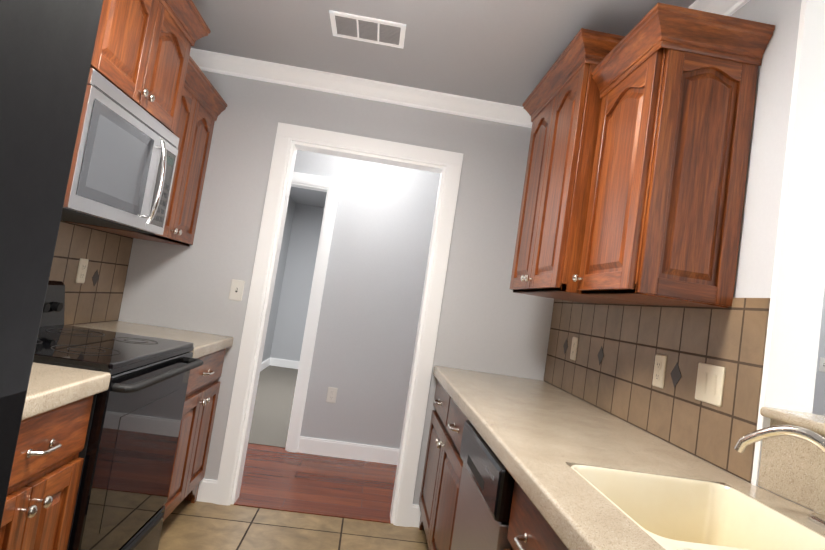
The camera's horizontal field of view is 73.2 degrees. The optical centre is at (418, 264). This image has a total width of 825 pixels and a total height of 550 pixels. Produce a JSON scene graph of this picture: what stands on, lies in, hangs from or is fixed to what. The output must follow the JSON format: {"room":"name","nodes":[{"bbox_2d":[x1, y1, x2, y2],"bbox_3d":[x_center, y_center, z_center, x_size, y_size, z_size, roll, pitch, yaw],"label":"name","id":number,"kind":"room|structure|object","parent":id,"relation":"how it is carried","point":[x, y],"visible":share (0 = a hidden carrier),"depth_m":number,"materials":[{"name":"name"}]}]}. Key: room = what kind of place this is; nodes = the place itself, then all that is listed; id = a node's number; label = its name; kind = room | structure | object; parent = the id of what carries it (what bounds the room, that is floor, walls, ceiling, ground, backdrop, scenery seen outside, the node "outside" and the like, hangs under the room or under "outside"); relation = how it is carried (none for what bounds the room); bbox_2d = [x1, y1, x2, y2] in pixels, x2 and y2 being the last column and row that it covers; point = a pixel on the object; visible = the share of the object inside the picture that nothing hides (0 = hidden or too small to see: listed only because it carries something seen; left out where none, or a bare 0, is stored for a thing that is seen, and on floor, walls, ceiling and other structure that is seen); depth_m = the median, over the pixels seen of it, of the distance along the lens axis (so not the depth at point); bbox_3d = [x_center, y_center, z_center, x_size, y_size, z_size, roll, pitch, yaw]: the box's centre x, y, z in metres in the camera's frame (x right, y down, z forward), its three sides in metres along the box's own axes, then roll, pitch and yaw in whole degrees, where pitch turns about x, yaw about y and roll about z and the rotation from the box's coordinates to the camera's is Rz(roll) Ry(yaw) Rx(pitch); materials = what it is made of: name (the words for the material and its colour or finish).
{"room":"kitchen","nodes":[
{"label":"kitchen","id":0,"kind":"room"},
{"bbox_2d":[87,196,295,361],"bbox_3d":[-1.621,-0.290,2.831,0.150,2.950,11.220,9,-4,-4],"label":"wall","id":1,"kind":"structure","parent":0,"point":[279,279],"depth_m":7.95,"materials":[{"name":"paint"}]},
{"bbox_2d":[49,220,132,324],"bbox_3d":[-1.520,-0.004,1.957,0.008,0.503,2.203,9,-4,-4],"label":"backsplash","id":2,"kind":"structure","parent":1,"relation":"attached to","point":[106,254],"depth_m":2.67,"materials":[{"name":"tile"}]},
{"bbox_2d":[76,258,88,282],"bbox_3d":[-1.563,0.031,2.581,0.008,0.115,0.072,9,-4,-4],"label":"electrical outlet","id":3,"kind":"object","parent":2,"relation":"attached to","point":[82,271],"visible":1,"depth_m":2.57,"materials":[{"name":"beige plastic"}]},
{"bbox_2d":[66,55,226,245],"bbox_3d":[-1.305,-0.545,2.768,0.381,0.828,0.679,9,-4,-4],"label":"upper cabinet","id":4,"kind":"object","parent":1,"relation":"attached to","point":[203,105],"visible":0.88,"depth_m":2.82,"materials":[{"name":"brown wood"}]},
{"bbox_2d":[90,0,210,132],"bbox_3d":[-1.171,-0.866,2.070,0.446,0.521,0.862,9,-4,-4],"label":"upper cabinet","id":5,"kind":"object","parent":1,"relation":"attached to","point":[141,53],"visible":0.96,"depth_m":2.09,"materials":[{"name":"brown wood"}]},
{"bbox_2d":[61,68,178,234],"bbox_3d":[-1.228,-0.387,2.038,0.471,0.435,0.756,9,-4,-4],"label":"over-the-range microwave","id":6,"kind":"object","parent":5,"relation":"attached to","point":[123,165],"visible":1,"depth_m":1.94,"materials":[{"name":"silver metal"}]},
{"bbox_2d":[248,365,297,447],"bbox_3d":[1.329,1.951,6.519,7.283,0.104,4.270,9,-4,-4],"label":"floor","id":7,"kind":"structure","parent":0,"point":[273,406],"depth_m":5.52,"materials":[{"name":"beige carpet"}]},
{"bbox_2d":[158,500,428,549],"bbox_3d":[1.841,1.598,0.313,7.283,0.100,5.856,9,-4,-4],"label":"floor","id":8,"kind":"structure","parent":0,"point":[189,525],"depth_m":2.81,"materials":[{"name":"beige tile"}]},
{"bbox_2d":[0,396,92,549],"bbox_3d":[-1.249,0.714,1.211,0.630,0.856,0.745,9,-4,-4],"label":"base cabinet","id":9,"kind":"object","parent":8,"relation":"on","point":[39,507],"visible":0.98,"depth_m":1.42,"materials":[{"name":"brown wood"}]},
{"bbox_2d":[21,362,110,420],"bbox_3d":[-1.188,0.278,1.240,0.626,0.054,0.747,9,-4,-4],"label":"countertop","id":10,"kind":"structure","parent":9,"relation":"on","point":[51,387],"depth_m":1.44,"materials":[{"name":"stone"}]},
{"bbox_2d":[0,0,102,527],"bbox_3d":[-0.974,0.250,0.426,0.871,1.745,0.905,9,-4,-4],"label":"refrigerator","id":11,"kind":"object","parent":8,"relation":"on","point":[46,50],"visible":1,"depth_m":0.84,"materials":[{"name":"black metal"}]},
{"bbox_2d":[33,280,202,549],"bbox_3d":[-1.266,0.641,1.976,0.684,1.100,0.762,9,-4,-4],"label":"range","id":12,"kind":"object","parent":8,"relation":"on","point":[127,453],"visible":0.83,"depth_m":1.91,"materials":[{"name":"black"}]},
{"bbox_2d":[163,349,225,520],"bbox_3d":[-1.371,0.799,2.687,0.630,0.856,0.678,9,-4,-4],"label":"base cabinet","id":13,"kind":"object","parent":8,"relation":"on","point":[195,434],"visible":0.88,"depth_m":2.71,"materials":[{"name":"brown wood"}]},
{"bbox_2d":[70,321,233,358],"bbox_3d":[-1.310,0.362,2.717,0.626,0.054,0.680,9,-4,-4],"label":"countertop","id":14,"kind":"structure","parent":13,"relation":"on","point":[204,344],"depth_m":2.75,"materials":[{"name":"stone"}]},
{"bbox_2d":[419,380,467,549],"bbox_3d":[0.374,1.053,2.591,0.648,0.856,1.126,9,-4,-4],"label":"base cabinet","id":15,"kind":"object","parent":8,"relation":"on","point":[440,485],"visible":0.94,"depth_m":2.52,"materials":[{"name":"brown wood"}]},
{"bbox_2d":[451,420,514,549],"bbox_3d":[0.443,1.011,1.731,0.642,0.841,0.592,9,-4,-4],"label":"dishwasher","id":16,"kind":"object","parent":8,"relation":"on","point":[484,503],"visible":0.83,"depth_m":1.65,"materials":[{"name":"silver"}]},
{"bbox_2d":[433,366,824,549],"bbox_3d":[0.601,0.542,1.197,0.718,0.054,3.998,9,-4,-4],"label":"countertop","id":17,"kind":"structure","parent":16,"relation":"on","point":[540,438],"depth_m":1.53,"materials":[{"name":"stone"}]},
{"bbox_2d":[571,465,824,549],"bbox_3d":[0.586,0.605,1.022,0.421,0.204,0.737,9,-4,-4],"label":"sink","id":18,"kind":"object","parent":17,"relation":"in","point":[670,513],"visible":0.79,"depth_m":1.37,"materials":[{"name":"beige ceramic"}]},
{"bbox_2d":[734,425,824,527],"bbox_3d":[0.831,0.417,1.123,0.186,0.248,0.339,9,-4,-4],"label":"faucet","id":19,"kind":"object","parent":17,"relation":"on","point":[808,435],"visible":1,"depth_m":1.21,"materials":[{"name":"silver metal"}]},
{"bbox_2d":[504,481,567,549],"bbox_3d":[0.511,0.963,1.006,0.661,0.856,0.857,9,-4,-4],"label":"base cabinet","id":20,"kind":"object","parent":8,"relation":"on","point":[529,528],"visible":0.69,"depth_m":1.25,"materials":[{"name":"brown wood"}]},
{"bbox_2d":[270,204,323,360],"bbox_3d":[1.488,0.577,8.616,7.083,2.950,0.120,9,-4,-4],"label":"wall","id":21,"kind":"structure","parent":0,"point":[296,286],"depth_m":8.30,"materials":[{"name":"paint"}]},
{"bbox_2d":[236,443,396,520],"bbox_3d":[1.552,1.798,3.811,7.283,0.100,1.174,9,-4,-4],"label":"floor","id":22,"kind":"structure","parent":0,"point":[278,477],"depth_m":3.55,"materials":[{"name":"brown wood"}]},
{"bbox_2d":[234,502,390,523],"bbox_3d":[-0.585,1.374,3.068,0.864,0.005,0.024,9,-4,-4],"label":"threshold","id":23,"kind":"object","parent":22,"relation":"on","point":[310,512],"depth_m":3.06,"materials":[{"name":"brown wood"}]},
{"bbox_2d":[118,70,553,504],"bbox_3d":[1.919,0.278,3.392,7.083,2.950,0.120,9,-4,-4],"label":"wall","id":24,"kind":"structure","parent":0,"point":[490,321],"depth_m":3.18,"materials":[{"name":"paint"}]},
{"bbox_2d":[229,279,244,300],"bbox_3d":[-1.015,0.143,3.088,0.072,0.115,0.016,9,-4,-4],"label":"light switch","id":25,"kind":"object","parent":24,"relation":"attached to","point":[236,290],"visible":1,"depth_m":3.09,"materials":[{"name":"white plastic"}]},
{"bbox_2d":[196,357,420,527],"bbox_3d":[1.500,1.821,5.840,7.083,0.117,5.264,9,-4,-4],"label":"baseboard","id":26,"kind":"structure","parent":24,"relation":"attached to","point":[322,447],"depth_m":4.17,"materials":[{"name":"white wood"}]},
{"bbox_2d":[214,122,462,526],"bbox_3d":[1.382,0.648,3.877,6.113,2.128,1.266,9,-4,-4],"label":"door frame","id":27,"kind":"structure","parent":24,"relation":"attached to","point":[290,140],"depth_m":3.15,"materials":[{"name":"white wood"}]},
{"bbox_2d":[190,0,749,127],"bbox_3d":[2.278,-0.930,1.054,7.083,0.411,6.970,9,-4,-4],"label":"crown molding","id":28,"kind":"structure","parent":24,"relation":"attached to","point":[278,73],"depth_m":3.17,"materials":[{"name":"white wood"}]},
{"bbox_2d":[191,0,695,207],"bbox_3d":[2.128,-0.941,3.117,7.483,0.500,11.500,9,-4,-4],"label":"ceiling","id":29,"kind":"structure","parent":0,"point":[509,52],"depth_m":2.60,"materials":[{"name":"paint"}]},
{"bbox_2d":[329,10,405,48],"bbox_3d":[-0.233,-1.075,2.551,0.340,0.008,0.225,9,-4,-4],"label":"ceiling vent","id":30,"kind":"object","parent":29,"relation":"in","point":[367,29],"visible":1,"depth_m":2.54,"materials":[{"name":"grey metal"}]},
{"bbox_2d":[293,150,824,451],"bbox_3d":[1.827,0.342,4.506,7.083,2.950,0.120,9,-4,-4],"label":"wall","id":31,"kind":"structure","parent":0,"point":[364,347],"depth_m":4.27,"materials":[{"name":"paint"}]},
{"bbox_2d":[326,387,337,402],"bbox_3d":[-0.659,0.988,4.199,0.072,0.115,0.008,9,-4,-4],"label":"outlet","id":32,"kind":"object","parent":31,"relation":"attached to","point":[331,394],"visible":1,"depth_m":4.20,"materials":[{"name":"white plastic"}]},
{"bbox_2d":[819,357,824,371],"bbox_3d":[3.308,0.820,4.532,0.072,0.115,0.016,9,-4,-4],"label":"light switch","id":33,"kind":"object","parent":31,"relation":"attached to","point":[822,365],"visible":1,"depth_m":4.53,"materials":[{"name":"white plastic"}]},
{"bbox_2d":[581,0,819,513],"bbox_3d":[1.058,0.000,1.241,0.159,2.950,4.050,9,-4,-4],"label":"wall","id":34,"kind":"structure","parent":0,"point":[762,200],"depth_m":1.60,"materials":[{"name":"paint"}]},
{"bbox_2d":[92,270,681,387],"bbox_3d":[-0.361,0.220,2.315,2.397,0.085,1.143,9,-4,-4],"label":"accent tiles","id":35,"kind":"object","parent":34,"relation":"attached to","point":[675,373],"depth_m":2.47,"materials":[{"name":"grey tile"}]},
{"bbox_2d":[510,28,649,304],"bbox_3d":[0.715,-0.341,2.455,0.439,0.978,0.817,9,-4,-4],"label":"upper cabinet","id":36,"kind":"object","parent":34,"relation":"attached to","point":[562,104],"visible":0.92,"depth_m":2.23,"materials":[{"name":"brown wood"}]},
{"bbox_2d":[543,298,769,482],"bbox_3d":[0.832,0.382,2.349,0.008,0.488,1.765,9,-4,-4],"label":"backsplash","id":37,"kind":"structure","parent":34,"relation":"attached to","point":[632,341],"depth_m":1.90,"materials":[{"name":"tile"}]},
{"bbox_2d":[570,337,578,360],"bbox_3d":[0.783,0.425,2.807,0.008,0.115,0.072,9,-4,-4],"label":"electrical outlet","id":38,"kind":"object","parent":37,"relation":"attached to","point":[573,353],"visible":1,"depth_m":2.79,"materials":[{"name":"beige plastic"}]},
{"bbox_2d":[652,354,666,388],"bbox_3d":[0.852,0.378,1.972,0.008,0.115,0.072,9,-4,-4],"label":"electrical outlet","id":39,"kind":"object","parent":37,"relation":"attached to","point":[659,370],"visible":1,"depth_m":1.96,"materials":[{"name":"beige plastic"}]},
{"bbox_2d":[695,363,725,406],"bbox_3d":[0.875,0.361,1.678,0.011,0.115,0.130,9,-4,-4],"label":"double light switch","id":40,"kind":"object","parent":37,"relation":"attached to","point":[710,384],"visible":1,"depth_m":1.67,"materials":[{"name":"beige plastic"}]},
{"bbox_2d":[572,2,774,307],"bbox_3d":[0.793,-0.304,1.846,0.364,0.845,0.494,9,-4,-4],"label":"upper cabinet","id":41,"kind":"object","parent":34,"relation":"attached to","point":[676,85],"visible":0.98,"depth_m":1.66,"materials":[{"name":"brown wood"}]},
{"bbox_2d":[758,407,824,514],"bbox_3d":[1.186,0.438,0.329,0.445,0.202,2.262,9,-4,-4],"label":"bar","id":42,"kind":"object","parent":34,"relation":"attached to","point":[791,468],"visible":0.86,"depth_m":1.34,"materials":[{"name":"beige stone"}]},
{"bbox_2d":[751,0,824,486],"bbox_3d":[0.984,0.263,1.468,0.151,2.440,0.028,9,-4,-4],"label":"wall","id":43,"kind":"structure","parent":0,"point":[793,335],"depth_m":1.48,"materials":[{"name":"white paint"}]}
]}

